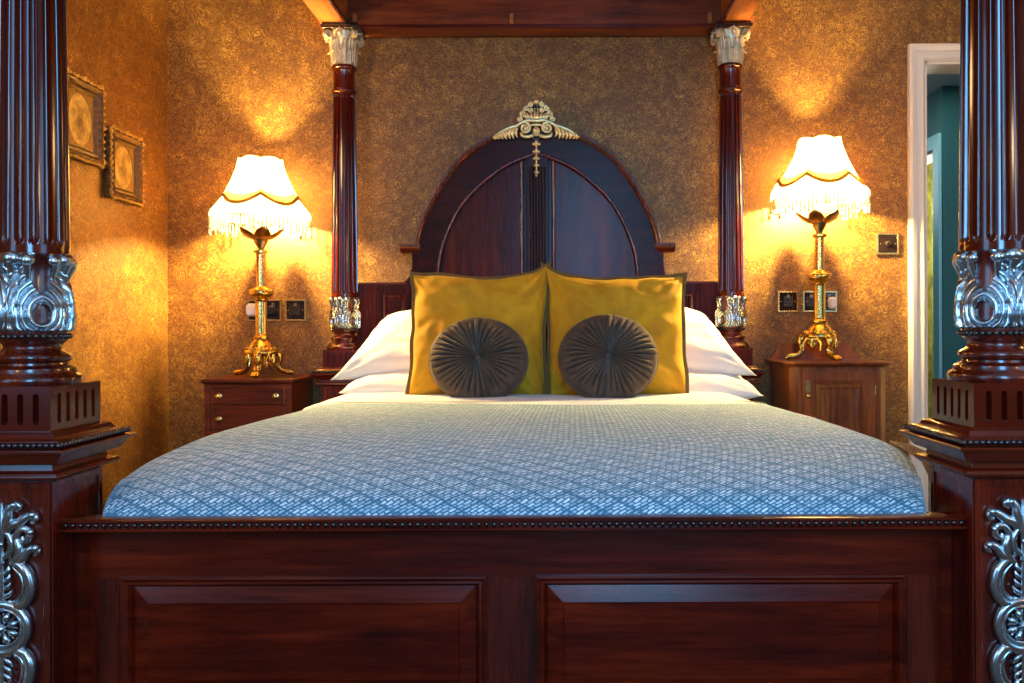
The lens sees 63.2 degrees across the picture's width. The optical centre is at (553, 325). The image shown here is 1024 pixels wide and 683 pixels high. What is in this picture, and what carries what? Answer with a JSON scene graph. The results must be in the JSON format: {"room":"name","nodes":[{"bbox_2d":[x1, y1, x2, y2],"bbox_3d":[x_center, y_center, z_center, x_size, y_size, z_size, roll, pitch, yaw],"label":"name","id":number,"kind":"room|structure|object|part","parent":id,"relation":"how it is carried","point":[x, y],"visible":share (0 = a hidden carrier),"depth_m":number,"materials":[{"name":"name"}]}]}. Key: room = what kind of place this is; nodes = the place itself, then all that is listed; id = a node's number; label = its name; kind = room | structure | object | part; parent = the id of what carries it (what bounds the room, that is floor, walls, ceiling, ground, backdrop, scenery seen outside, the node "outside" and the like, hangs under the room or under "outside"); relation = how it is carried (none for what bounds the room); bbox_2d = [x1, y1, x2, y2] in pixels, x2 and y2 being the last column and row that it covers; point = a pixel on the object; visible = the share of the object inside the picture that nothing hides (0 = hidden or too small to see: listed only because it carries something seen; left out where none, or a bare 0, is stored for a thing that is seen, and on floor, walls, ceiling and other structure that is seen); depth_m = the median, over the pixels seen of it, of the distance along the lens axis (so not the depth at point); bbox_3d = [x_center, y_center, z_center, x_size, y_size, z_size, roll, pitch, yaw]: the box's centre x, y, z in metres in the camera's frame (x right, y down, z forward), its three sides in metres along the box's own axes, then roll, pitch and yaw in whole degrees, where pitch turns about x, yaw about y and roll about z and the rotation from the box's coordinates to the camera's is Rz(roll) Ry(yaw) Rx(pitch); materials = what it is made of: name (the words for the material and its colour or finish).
{"room":"historic interior","nodes":[
{"label":"historic interior","id":0,"kind":"room"},
{"bbox_2d":[0,0,167,510],"bbox_3d":[-1.891,-0.518,1.275,0.150,3.050,5.550,0,0,0],"label":"wall","id":1,"kind":"structure","parent":0,"point":[119,282],"depth_m":3.51,"materials":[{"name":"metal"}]},
{"bbox_2d":[68,67,106,168],"bbox_3d":[-1.793,-0.784,3.155,0.043,0.333,0.293,0,0,0],"label":"framed picture","id":2,"kind":"object","parent":1,"relation":"attached to","point":[86,114],"visible":0.73,"depth_m":3.19},
{"bbox_2d":[69,93,91,145],"bbox_3d":[-1.804,-0.784,3.155,0.002,0.210,0.170,0,0,0],"label":"print","id":3,"kind":"object","parent":2,"relation":"attached to","point":[80,104],"depth_m":3.16},
{"bbox_2d":[104,124,145,207],"bbox_3d":[-1.793,-0.663,3.472,0.043,0.308,0.280,0,0,0],"label":"framed picture","id":4,"kind":"object","parent":1,"relation":"attached to","point":[123,170],"visible":1,"depth_m":3.47},
{"bbox_2d":[115,146,131,187],"bbox_3d":[-1.804,-0.663,3.471,0.002,0.185,0.157,0,0,0],"label":"print","id":5,"kind":"object","parent":4,"relation":"attached to","point":[123,154],"depth_m":3.48},
{"bbox_2d":[167,0,960,457],"bbox_3d":[0.466,-0.527,3.975,4.564,3.050,0.150,0,0,0],"label":"wall","id":6,"kind":"structure","parent":0,"point":[244,77],"depth_m":3.90,"materials":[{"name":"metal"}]},
{"bbox_2d":[247,299,281,321],"bbox_3d":[-1.358,-0.074,3.893,0.164,0.106,0.014,0,0,0],"label":"double socket","id":7,"kind":"object","parent":6,"relation":"attached to","point":[277,303],"visible":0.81,"depth_m":3.89,"materials":[{"name":"gold metal"}]},
{"bbox_2d":[246,303,254,316],"bbox_3d":[-1.415,-0.075,3.875,0.044,0.062,0.030,0,0,0],"label":"plug","id":8,"kind":"object","parent":7,"relation":"attached to","point":[250,308],"visible":0.8,"depth_m":3.86,"materials":[{"name":"white plastic"}]},
{"bbox_2d":[267,306,275,315],"bbox_3d":[-1.321,-0.071,3.875,0.034,0.050,0.030,0,0,0],"label":"plug","id":9,"kind":"object","parent":7,"relation":"attached to","point":[271,310],"visible":1,"depth_m":3.86,"materials":[{"name":"black plastic"}]},
{"bbox_2d":[284,299,306,320],"bbox_3d":[-1.213,-0.074,3.893,0.103,0.106,0.014,0,0,0],"label":"wall socket","id":10,"kind":"object","parent":6,"relation":"attached to","point":[294,309],"visible":1,"depth_m":3.89,"materials":[{"name":"gold metal"}]},
{"bbox_2d":[777,291,798,312],"bbox_3d":[1.098,-0.114,3.893,0.101,0.103,0.014,0,0,0],"label":"wall socket","id":11,"kind":"object","parent":6,"relation":"attached to","point":[787,301],"visible":1,"depth_m":3.89,"materials":[{"name":"gold metal"}]},
{"bbox_2d":[802,290,836,312],"bbox_3d":[1.247,-0.115,3.893,0.164,0.103,0.014,0,0,0],"label":"double socket","id":12,"kind":"object","parent":6,"relation":"attached to","point":[807,296],"visible":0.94,"depth_m":3.89,"materials":[{"name":"gold metal"}]},
{"bbox_2d":[828,297,836,308],"bbox_3d":[1.301,-0.108,3.875,0.040,0.056,0.030,0,0,0],"label":"plug","id":13,"kind":"object","parent":12,"relation":"attached to","point":[832,301],"visible":1,"depth_m":3.86,"materials":[{"name":"white plastic"}]},
{"bbox_2d":[876,233,898,254],"bbox_3d":[1.566,-0.386,3.884,0.108,0.103,0.033,0,0,0],"label":"light switch","id":14,"kind":"object","parent":6,"relation":"attached to","point":[886,243],"visible":1,"depth_m":3.89,"materials":[{"name":"gold metal"}]},
{"bbox_2d":[907,43,959,511],"bbox_3d":[2.130,-0.164,3.960,0.934,2.313,0.180,0,0,0],"label":"trim","id":15,"kind":"structure","parent":6,"relation":"attached to","point":[939,58],"depth_m":3.88,"materials":[{"name":"beige paint"}]},
{"bbox_2d":[928,476,930,511],"bbox_3d":[1.097,1.046,2.825,6.214,0.100,8.750,0,0,0],"label":"floor","id":16,"kind":"structure","parent":0,"point":[929,479],"depth_m":4.89,"materials":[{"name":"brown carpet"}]},
{"bbox_2d":[200,374,314,436],"bbox_3d":[-1.308,0.616,3.703,0.396,0.778,0.364,0,0,0],"label":"chest","id":17,"kind":"object","parent":16,"relation":"on","point":[230,401],"visible":0.34,"depth_m":3.55,"materials":[{"name":"brown wood"}]},
{"bbox_3d":[-1.430,0.398,3.534,0.024,0.023,0.026,0,0,0],"label":"knob","id":18,"kind":"part","parent":17,"relation":"part of","materials":[{"name":"gold metal"}]},
{"bbox_3d":[-1.430,0.300,3.534,0.024,0.023,0.026,0,0,0],"label":"knob","id":19,"kind":"part","parent":17,"relation":"part of","materials":[{"name":"gold metal"}]},
{"bbox_3d":[-1.308,0.582,3.553,0.372,0.665,0.012,0,0,0],"label":"frame","id":20,"kind":"part","parent":17,"relation":"part of","materials":[{"name":"brown wood"}]},
{"bbox_3d":[-1.309,0.398,3.555,0.316,0.090,0.019,0,0,0],"label":"drawer","id":21,"kind":"part","parent":17,"relation":"part of","materials":[{"name":"brown wood"}]},
{"bbox_3d":[-1.309,0.300,3.555,0.316,0.074,0.019,0,0,0],"label":"drawer","id":22,"kind":"part","parent":17,"relation":"part of","materials":[{"name":"brown wood"}]},
{"bbox_2d":[208,154,311,377],"bbox_3d":[-1.315,-0.264,3.725,0.440,0.978,0.425,0,0,41],"label":"table lamp","id":23,"kind":"object","parent":17,"relation":"on","point":[260,185],"visible":1,"depth_m":3.64,"materials":[{"name":"gold metal"}]},
{"bbox_3d":[-1.316,-0.640,3.725,0.366,0.220,0.351,0,0,41],"label":"lamp shade","id":24,"kind":"part","parent":23,"relation":"part of","materials":[{"name":"fabric"}]},
{"bbox_3d":[-1.188,0.299,3.534,0.024,0.023,0.026,0,0,0],"label":"knob","id":25,"kind":"part","parent":17,"relation":"part of","materials":[{"name":"gold metal"}]},
{"bbox_2d":[0,0,1023,682],"bbox_3d":[-0.086,-0.301,2.607,2.102,2.602,2.577,0,0,0],"label":"bed","id":26,"kind":"object","parent":16,"relation":"on","point":[937,595],"visible":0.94,"depth_m":1.50,"materials":[{"name":"brown wood"}]},
{"bbox_3d":[-0.944,0.632,1.508,0.158,0.742,0.158,0,0,0],"label":"bed post","id":27,"kind":"part","parent":26,"relation":"part of","materials":[{"name":"brown wood"}]},
{"bbox_3d":[-0.946,0.202,1.508,0.238,0.011,0.238,0,0,0],"label":"bead trim","id":28,"kind":"part","parent":26,"relation":"part of","materials":[{"name":"brown wood"}]},
{"bbox_3d":[-0.946,0.224,1.508,0.248,0.083,0.248,0,0,0],"label":"cornice","id":29,"kind":"part","parent":26,"relation":"part of","materials":[{"name":"brown wood"}]},
{"bbox_3d":[-0.453,0.572,1.505,0.664,0.240,0.022,0,0,0],"label":"panel moulding","id":30,"kind":"part","parent":26,"relation":"part of","materials":[{"name":"brown wood"}]},
{"bbox_3d":[-0.453,0.572,1.507,0.656,0.232,0.014,0,0,0],"label":"raised panel","id":31,"kind":"part","parent":26,"relation":"part of","materials":[{"name":"brown wood"}]},
{"bbox_3d":[-1.038,-1.473,2.647,0.205,0.250,2.457,0,0,0],"label":"cornice rail","id":32,"kind":"part","parent":26,"relation":"part of","materials":[{"name":"brown wood"}]},
{"bbox_3d":[-0.946,0.202,3.758,0.238,0.011,0.238,0,0,0],"label":"bead trim","id":33,"kind":"part","parent":26,"relation":"part of","materials":[{"name":"brown wood"}]},
{"bbox_3d":[-0.946,0.224,3.758,0.248,0.083,0.248,0,0,0],"label":"cornice","id":34,"kind":"part","parent":26,"relation":"part of","materials":[{"name":"brown wood"}]},
{"bbox_3d":[-0.944,0.632,3.758,0.158,0.742,0.158,0,0,0],"label":"bed post","id":35,"kind":"part","parent":26,"relation":"part of","materials":[{"name":"brown wood"}]},
{"bbox_3d":[-0.725,0.030,3.768,0.105,0.345,0.016,0,0,0],"label":"framed panel","id":36,"kind":"part","parent":26,"relation":"part of","materials":[{"name":"brown wood"}]},
{"bbox_3d":[-0.335,-0.256,3.772,0.399,1.015,0.007,0,0,0],"label":"arched panel","id":37,"kind":"part","parent":26,"relation":"part of","materials":[{"name":"brown wood"}]},
{"bbox_3d":[-0.071,0.352,1.498,1.590,0.028,0.093,0,0,0],"label":"rail","id":38,"kind":"part","parent":26,"relation":"part of","materials":[{"name":"brown wood"}]},
{"bbox_3d":[-0.071,0.348,1.458,1.583,0.010,0.009,0,0,0],"label":"bead trim","id":39,"kind":"part","parent":26,"relation":"part of","materials":[{"name":"brown wood"}]},
{"bbox_3d":[-0.071,0.407,1.508,1.534,0.094,0.010,0,0,0],"label":"cross rail","id":40,"kind":"part","parent":26,"relation":"part of","materials":[{"name":"brown wood"}]},
{"bbox_3d":[-0.070,0.594,1.528,1.590,0.492,0.033,0,0,0],"label":"footboard","id":41,"kind":"part","parent":26,"relation":"part of","materials":[{"name":"brown wood"}]},
{"bbox_3d":[-0.074,-0.489,3.750,0.920,0.590,0.021,0,0,0],"label":"intrado moulding","id":42,"kind":"part","parent":26,"relation":"part of","materials":[{"name":"brown wood"}]},
{"bbox_3d":[-0.073,-0.169,3.792,1.648,1.438,0.035,0,0,0],"label":"headboard","id":43,"kind":"part","parent":26,"relation":"part of","materials":[{"name":"brown wood"}]},
{"bbox_3d":[-0.075,-0.631,3.757,1.098,0.538,0.037,0,0,0],"label":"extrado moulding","id":44,"kind":"part","parent":26,"relation":"part of","materials":[{"name":"brown wood"}]},
{"bbox_3d":[-0.074,-0.320,3.764,1.083,1.141,0.028,0,0,0],"label":"arch frame","id":45,"kind":"part","parent":26,"relation":"part of","materials":[{"name":"brown wood"}]},
{"bbox_3d":[0.188,-0.258,3.772,0.399,1.015,0.007,0,0,0],"label":"arched panel","id":46,"kind":"part","parent":26,"relation":"part of","materials":[{"name":"brown wood"}]},
{"bbox_3d":[0.580,0.025,3.768,0.105,0.345,0.016,0,0,0],"label":"framed panel","id":47,"kind":"part","parent":26,"relation":"part of","materials":[{"name":"brown wood"}]},
{"bbox_3d":[0.303,0.570,1.507,0.663,0.232,0.014,0,0,0],"label":"raised panel","id":48,"kind":"part","parent":26,"relation":"part of","materials":[{"name":"brown wood"}]},
{"bbox_3d":[0.303,0.570,1.505,0.671,0.240,0.022,0,0,0],"label":"panel moulding","id":49,"kind":"part","parent":26,"relation":"part of","materials":[{"name":"brown wood"}]},
{"bbox_3d":[0.859,-1.480,2.647,0.205,0.250,2.457,0,0,0],"label":"cornice rail","id":50,"kind":"part","parent":26,"relation":"part of","materials":[{"name":"brown wood"}]},
{"bbox_3d":[0.802,0.218,3.758,0.248,0.083,0.248,0,0,0],"label":"cornice","id":51,"kind":"part","parent":26,"relation":"part of","materials":[{"name":"brown wood"}]},
{"bbox_3d":[0.802,0.218,1.508,0.248,0.083,0.248,0,0,0],"label":"cornice","id":52,"kind":"part","parent":26,"relation":"part of","materials":[{"name":"brown wood"}]},
{"bbox_3d":[0.802,0.196,1.508,0.238,0.011,0.238,0,0,0],"label":"bead trim","id":53,"kind":"part","parent":26,"relation":"part of","materials":[{"name":"brown wood"}]},
{"bbox_3d":[0.804,0.626,1.508,0.158,0.742,0.158,0,0,0],"label":"bed post","id":54,"kind":"part","parent":26,"relation":"part of","materials":[{"name":"brown wood"}]},
{"bbox_3d":[-0.071,0.497,2.647,1.540,0.323,2.145,0,0,0],"label":"mattress","id":55,"kind":"object","parent":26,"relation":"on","visible":0},
{"bbox_2d":[103,401,930,515],"bbox_3d":[-0.041,0.378,2.212,1.632,0.248,1.449,0,0,0],"label":"bedspread","id":56,"kind":"object","parent":55,"relation":"on","point":[338,458],"visible":0.92,"depth_m":1.65,"materials":[{"name":"fabric"}]},
{"bbox_2d":[303,392,753,409],"bbox_3d":[-0.071,0.409,3.279,1.604,0.289,0.842,0,0,0],"label":"sheet","id":57,"kind":"object","parent":55,"relation":"on","point":[691,397],"visible":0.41,"depth_m":3.02,"materials":[{"name":"white fabric"}]},
{"bbox_2d":[339,369,408,393],"bbox_3d":[-0.519,0.232,3.540,0.710,0.175,0.352,0,0,0],"label":"pillow","id":58,"kind":"object","parent":57,"relation":"on","point":[394,381],"visible":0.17,"depth_m":3.38,"materials":[{"name":"white fabric"}]},
{"bbox_2d":[331,310,411,379],"bbox_3d":[-0.550,0.062,3.586,0.774,0.324,0.288,0,0,-2],"label":"pillow","id":59,"kind":"object","parent":58,"relation":"on","point":[386,349],"visible":0.3,"depth_m":3.47,"materials":[{"name":"white fabric"}]},
{"bbox_2d":[405,261,550,394],"bbox_3d":[-0.299,0.018,3.329,0.594,0.570,0.257,0,0,-7],"label":"square cushion","id":60,"kind":"object","parent":57,"relation":"on","point":[440,300],"visible":0.59,"depth_m":3.27,"materials":[{"name":"yellow fabric"}]},
{"bbox_2d":[428,317,528,397],"bbox_3d":[-0.288,0.129,3.170,0.381,0.325,0.188,0,0,5],"label":"round cushion","id":61,"kind":"object","parent":57,"relation":"on","point":[476,357],"visible":0.96,"depth_m":3.12,"materials":[{"name":"grey fabric"}]},
{"bbox_2d":[558,314,657,397],"bbox_3d":[0.207,0.121,3.170,0.379,0.332,0.192,0,0,-8],"label":"round cushion","id":62,"kind":"object","parent":57,"relation":"on","point":[607,355],"visible":0.96,"depth_m":3.12,"materials":[{"name":"grey fabric"}]},
{"bbox_2d":[540,262,688,394],"bbox_3d":[0.239,0.017,3.330,0.599,0.566,0.248,0,0,4],"label":"square cushion","id":63,"kind":"object","parent":57,"relation":"on","point":[656,303],"visible":0.61,"depth_m":3.27,"materials":[{"name":"yellow fabric"}]},
{"bbox_2d":[688,370,762,398],"bbox_3d":[0.487,0.238,3.540,0.730,0.189,0.347,0,0,0],"label":"pillow","id":64,"kind":"object","parent":55,"relation":"on","point":[699,381],"visible":0.16,"depth_m":3.39,"materials":[{"name":"white fabric"}]},
{"bbox_2d":[685,307,756,375],"bbox_3d":[0.471,0.047,3.589,0.754,0.328,0.285,0,0,1],"label":"pillow","id":65,"kind":"object","parent":64,"relation":"on","point":[707,350],"visible":0.36,"depth_m":3.47,"materials":[{"name":"white fabric"}]},
{"bbox_2d":[764,343,893,441],"bbox_3d":[1.222,0.537,3.696,0.472,0.918,0.377,0,0,0],"label":"nightstand","id":66,"kind":"object","parent":16,"relation":"on","point":[849,393],"visible":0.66,"depth_m":3.54,"materials":[{"name":"brown wood"}]},
{"bbox_3d":[1.081,0.269,3.522,0.022,0.076,0.029,0,0,0],"label":"handle","id":67,"kind":"part","parent":66,"relation":"part of","materials":[{"name":"gold metal"}]},
{"bbox_2d":[769,134,870,360],"bbox_3d":[1.191,-0.344,3.725,0.440,0.994,0.424,0,0,34],"label":"table lamp","id":68,"kind":"object","parent":66,"relation":"on","point":[820,164],"visible":0.98,"depth_m":3.65,"materials":[{"name":"gold metal"}]},
{"bbox_3d":[1.190,-0.728,3.725,0.366,0.220,0.351,0,0,34],"label":"lamp shade","id":69,"kind":"part","parent":68,"relation":"part of","materials":[{"name":"fabric"}]},
{"bbox_3d":[1.214,0.540,3.538,0.196,0.584,0.008,0,0,0],"label":"door panel","id":70,"kind":"part","parent":66,"relation":"part of","materials":[{"name":"brown wood"}]},
{"bbox_3d":[1.214,0.540,3.539,0.304,0.692,0.012,0,0,0],"label":"door","id":71,"kind":"part","parent":66,"relation":"part of","materials":[{"name":"brown wood"}]},
{"bbox_2d":[927,162,932,417],"bbox_3d":[3.129,-0.187,5.975,0.050,2.352,2.450,0,0,0],"label":"wall","id":72,"kind":"structure","parent":0,"point":[929,166],"depth_m":6.85,"materials":[{"name":"gold"}]},
{"bbox_2d":[927,74,959,94],"bbox_3d":[1.188,-1.406,5.625,6.014,0.100,3.150,0,0,0],"label":"ceiling","id":73,"kind":"structure","parent":0,"point":[934,81],"depth_m":4.62,"materials":[{"name":"paint"}]},
{"bbox_2d":[927,86,966,377],"bbox_3d":[3.202,-0.187,5.950,1.995,2.352,2.500,0,0,0],"label":"wall","id":74,"kind":"structure","parent":0,"point":[943,104],"depth_m":4.70,"materials":[{"name":"teal paint"}]},
{"bbox_2d":[927,151,932,164],"bbox_3d":[2.265,-0.013,5.253,0.120,2.010,0.935,0,0,0],"label":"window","id":75,"kind":"structure","parent":74,"relation":"attached to","point":[930,154],"depth_m":4.94,"materials":[{"name":"glass"}]},
{"bbox_2d":[927,133,941,377],"bbox_3d":[2.195,-0.053,5.255,0.020,2.090,1.090,0,0,0],"label":"trim","id":76,"kind":"structure","parent":74,"relation":"attached to","point":[934,143],"depth_m":4.73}
]}

